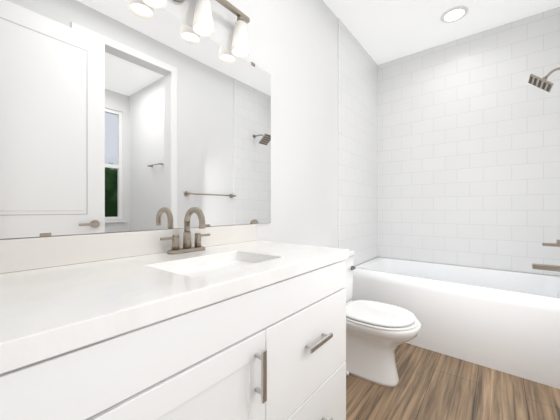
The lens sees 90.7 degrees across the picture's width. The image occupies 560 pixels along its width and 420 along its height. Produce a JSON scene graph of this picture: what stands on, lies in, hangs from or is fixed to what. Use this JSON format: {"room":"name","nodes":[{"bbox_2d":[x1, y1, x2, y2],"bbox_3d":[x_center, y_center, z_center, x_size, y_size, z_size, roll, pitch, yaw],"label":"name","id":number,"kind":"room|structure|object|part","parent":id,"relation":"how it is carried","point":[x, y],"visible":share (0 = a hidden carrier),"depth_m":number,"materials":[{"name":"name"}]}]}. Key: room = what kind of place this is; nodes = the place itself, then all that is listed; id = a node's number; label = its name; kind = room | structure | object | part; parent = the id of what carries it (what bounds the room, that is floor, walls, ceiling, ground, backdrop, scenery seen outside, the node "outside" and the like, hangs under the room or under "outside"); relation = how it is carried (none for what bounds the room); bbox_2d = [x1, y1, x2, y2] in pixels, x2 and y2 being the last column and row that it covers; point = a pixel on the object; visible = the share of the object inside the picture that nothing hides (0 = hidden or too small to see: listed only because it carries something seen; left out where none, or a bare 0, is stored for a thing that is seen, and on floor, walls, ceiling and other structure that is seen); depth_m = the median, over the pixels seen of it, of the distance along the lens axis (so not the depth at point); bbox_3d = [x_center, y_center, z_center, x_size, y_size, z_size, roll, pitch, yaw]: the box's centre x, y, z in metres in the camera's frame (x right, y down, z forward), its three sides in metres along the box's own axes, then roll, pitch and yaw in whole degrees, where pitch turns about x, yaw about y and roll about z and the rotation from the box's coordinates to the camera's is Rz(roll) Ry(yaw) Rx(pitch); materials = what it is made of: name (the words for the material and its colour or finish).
{"room":"bathroom","nodes":[
{"label":"bathroom","id":0,"kind":"room"},
{"bbox_2d":[0,0,376,266],"bbox_3d":[0.055,-0.272,1.888,0.120,2.690,3.437,0,0,38],"label":"wall","id":1,"kind":"structure","parent":0,"point":[293,47],"depth_m":1.87,"materials":[{"name":"white paint"}]},
{"bbox_2d":[0,224,256,290],"bbox_3d":[-0.503,0.128,1.059,0.020,0.090,1.196,0,0,38],"label":"backsplash","id":2,"kind":"structure","parent":1,"relation":"attached to","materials":[{"name":"white stone"}]},
{"bbox_2d":[0,0,270,238],"bbox_3d":[-0.459,-0.360,1.127,0.009,0.884,1.305,0,0,38],"label":"mirror","id":3,"kind":"object","parent":1,"relation":"attached to","point":[125,115],"visible":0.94,"depth_m":0.99,"materials":[{"name":"clear glass"}]},
{"bbox_2d":[142,0,166,8],"bbox_3d":[-0.486,-0.742,1.019,0.100,0.058,0.088,0,0,38],"label":"sconce","id":4,"kind":"object","parent":1,"relation":"attached to","point":[158,4],"depth_m":1.07,"materials":[{"name":"white glass"}]},
{"bbox_3d":[-0.470,-0.853,1.031,0.091,0.148,0.091,0,0,38],"label":"lamp shade","id":5,"kind":"part","parent":4,"relation":"part of","materials":[{"name":"white glass"}]},
{"bbox_2d":[193,0,213,36],"bbox_3d":[-0.357,-0.799,1.183,0.100,0.172,0.100,0,0,38],"label":"sconce","id":6,"kind":"object","parent":1,"relation":"attached to","point":[203,23],"depth_m":1.18,"materials":[{"name":"white glass"}]},
{"bbox_3d":[-0.334,-0.853,1.205,0.091,0.148,0.091,0,0,38],"label":"lamp shade","id":7,"kind":"part","parent":6,"relation":"part of","materials":[{"name":"white glass"}]},
{"bbox_2d":[216,0,249,57],"bbox_3d":[-0.253,-0.828,1.316,0.100,0.228,0.204,0,0,38],"label":"sconce","id":8,"kind":"object","parent":1,"relation":"attached to","point":[240,46],"depth_m":1.35,"materials":[{"name":"white glass"}]},
{"bbox_2d":[236,14,244,25],"bbox_3d":[-0.197,-0.942,1.379,0.040,0.029,0.040,0,0,38],"label":"socket","id":9,"kind":"object","parent":8,"relation":"attached to","point":[240,17],"depth_m":1.36,"materials":[{"name":"silver metal"}]},
{"bbox_3d":[-0.197,-0.853,1.379,0.091,0.148,0.091,0,0,38],"label":"lamp shade","id":10,"kind":"part","parent":8,"relation":"part of","materials":[{"name":"white glass"}]},
{"bbox_2d":[338,18,348,248],"bbox_3d":[0.558,-0.322,2.424,0.008,2.590,0.208,0,0,38],"label":"wall tiles","id":11,"kind":"structure","parent":1,"relation":"attached to","point":[343,136],"depth_m":2.41,"materials":[{"name":"white tile"}]},
{"bbox_2d":[349,31,377,265],"bbox_3d":[0.858,-0.540,2.806,0.008,2.153,0.762,0,0,38],"label":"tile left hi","id":12,"kind":"structure","parent":1,"relation":"attached to","point":[363,155],"depth_m":2.75,"materials":[{"name":"white tile"}]},
{"bbox_2d":[323,0,559,64],"bbox_3d":[0.700,-1.647,1.381,1.760,0.060,3.437,0,0,38],"label":"ceiling","id":13,"kind":"structure","parent":0,"point":[382,31],"depth_m":2.36,"materials":[{"name":"white paint"}]},
{"bbox_2d":[440,6,467,22],"bbox_3d":[1.446,-1.612,2.298,0.196,0.010,0.196,0,0,38],"label":"recessed light","id":14,"kind":"object","parent":13,"relation":"in","point":[454,14],"visible":1,"depth_m":2.29,"materials":[{"name":"white paint"}]},
{"bbox_2d":[346,343,559,419],"bbox_3d":[0.700,1.103,1.381,1.760,0.060,3.437,0,0,38],"label":"floor","id":15,"kind":"structure","parent":0,"point":[432,385],"depth_m":1.60,"materials":[{"name":"brown wood"}]},
{"bbox_2d":[0,207,348,419],"bbox_3d":[-0.281,0.532,0.884,0.586,1.082,1.196,0,0,38],"label":"bathroom vanity","id":16,"kind":"object","parent":15,"relation":"on","point":[230,322],"visible":1,"depth_m":0.67,"materials":[{"name":"painted wood"},{"name":"quartz"},{"name":"brushed nickel"}]},
{"bbox_3d":[-0.218,0.648,0.560,0.020,0.620,0.551,0,0,38],"label":"door","id":17,"kind":"part","parent":16,"relation":"part of","materials":[{"name":"white wood"}]},
{"bbox_3d":[-0.430,0.113,1.060,0.011,0.010,0.058,0,0,38],"label":"faucet lever","id":18,"kind":"part","parent":16,"relation":"part of","materials":[{"name":"silver metal"}]},
{"bbox_2d":[171,235,179,250],"bbox_3d":[-0.409,0.134,1.086,0.028,0.054,0.028,0,0,38],"label":"handle","id":19,"kind":"object","parent":16,"relation":"on","point":[175,238],"depth_m":1.07,"materials":[{"name":"silver metal"}]},
{"bbox_3d":[-0.339,0.045,1.095,0.124,0.107,0.023,0,0,38],"label":"faucet spout","id":20,"kind":"part","parent":16,"relation":"part of","materials":[{"name":"silver metal"}]},
{"bbox_2d":[194,234,201,247],"bbox_3d":[-0.346,0.134,1.166,0.028,0.054,0.028,0,0,38],"label":"handle","id":21,"kind":"object","parent":16,"relation":"on","point":[197,244],"depth_m":1.15,"materials":[{"name":"silver metal"}]},
{"bbox_3d":[-0.326,0.113,1.192,0.011,0.010,0.058,0,0,38],"label":"faucet lever","id":22,"kind":"part","parent":16,"relation":"part of","materials":[{"name":"silver metal"}]},
{"bbox_3d":[-0.042,0.435,0.721,0.008,0.135,0.016,0,0,38],"label":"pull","id":23,"kind":"part","parent":16,"relation":"part of","materials":[{"name":"silver metal"}]},
{"bbox_3d":[0.115,0.804,0.984,0.020,0.308,0.519,0,0,38],"label":"drawer","id":24,"kind":"part","parent":16,"relation":"part of","materials":[{"name":"white wood"}]},
{"bbox_3d":[0.115,0.492,0.984,0.020,0.308,0.519,0,0,38],"label":"drawer","id":25,"kind":"part","parent":16,"relation":"part of","materials":[{"name":"white wood"}]},
{"bbox_3d":[0.145,0.774,0.959,0.008,0.016,0.150,0,0,38],"label":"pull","id":26,"kind":"part","parent":16,"relation":"part of","materials":[{"name":"silver metal"}]},
{"bbox_3d":[0.145,0.462,0.959,0.008,0.016,0.150,0,0,38],"label":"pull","id":27,"kind":"part","parent":16,"relation":"part of","materials":[{"name":"silver metal"}]},
{"bbox_2d":[344,250,420,386],"bbox_3d":[0.546,0.693,1.835,0.697,0.761,0.428,0,0,38],"label":"toilet","id":28,"kind":"object","parent":15,"relation":"on","point":[378,334],"visible":0.67,"depth_m":1.70,"materials":[{"name":"white ceramic"}]},
{"bbox_3d":[0.533,0.433,2.014,0.011,0.016,0.065,0,0,38],"label":"lever","id":29,"kind":"part","parent":28,"relation":"part of","materials":[{"name":"silver metal"}]},
{"bbox_3d":[0.624,0.661,1.773,0.440,0.020,0.380,0,0,38],"label":"lid","id":30,"kind":"part","parent":28,"relation":"part of","materials":[{"name":"white plastic"}]},
{"bbox_3d":[0.627,0.682,1.771,0.458,0.013,0.390,0,0,38],"label":"seat","id":31,"kind":"part","parent":28,"relation":"part of","materials":[{"name":"white plastic"}]},
{"bbox_3d":[0.604,0.881,1.789,0.549,0.384,0.382,0,0,38],"label":"bowl","id":32,"kind":"part","parent":28,"relation":"part of","materials":[{"name":"white ceramic"}]},
{"bbox_2d":[351,257,559,388],"bbox_3d":[1.431,0.805,2.305,1.506,0.536,0.835,0,0,38],"label":"bathtub","id":33,"kind":"object","parent":15,"relation":"on","point":[508,322],"visible":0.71,"depth_m":1.97,"materials":[{"name":"white ceramic"}]},
{"bbox_2d":[382,257,559,276],"bbox_3d":[1.774,-0.272,2.651,1.640,2.690,0.112,0,0,38],"label":"wall","id":34,"kind":"structure","parent":0,"point":[475,267],"depth_m":2.55,"materials":[{"name":"white tile"}]},
{"bbox_2d":[378,7,559,275],"bbox_3d":[1.690,-0.540,2.641,1.520,2.153,0.008,0,0,38],"label":"tile","id":35,"kind":"structure","parent":34,"relation":"attached to","point":[469,150],"depth_m":2.55,"materials":[{"name":"white tile"}]},
{"bbox_3d":[1.835,-0.272,1.499,0.120,2.690,1.625,0,0,38],"label":"wall","id":36,"kind":"structure","parent":0,"visible":0},
{"bbox_2d":[528,67,559,271],"bbox_3d":[1.915,-0.274,1.929,0.269,1.453,0.176,0,0,38],"label":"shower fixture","id":37,"kind":"structure","parent":36,"relation":"attached to","point":[543,83],"depth_m":1.94,"materials":[{"name":"silver metal"}]},
{"bbox_3d":[1.922,0.413,1.924,0.252,0.036,0.048,0,0,38],"label":"spout","id":38,"kind":"part","parent":37,"relation":"part of","materials":[{"name":"silver metal"}]},
{"bbox_3d":[1.897,0.251,1.943,0.080,0.022,0.022,0,0,38],"label":"lever","id":39,"kind":"part","parent":37,"relation":"part of","materials":[{"name":"silver metal"}]},
{"bbox_3d":[1.944,-0.947,1.906,0.195,0.067,0.017,0,0,38],"label":"arm","id":40,"kind":"part","parent":37,"relation":"part of"}
]}

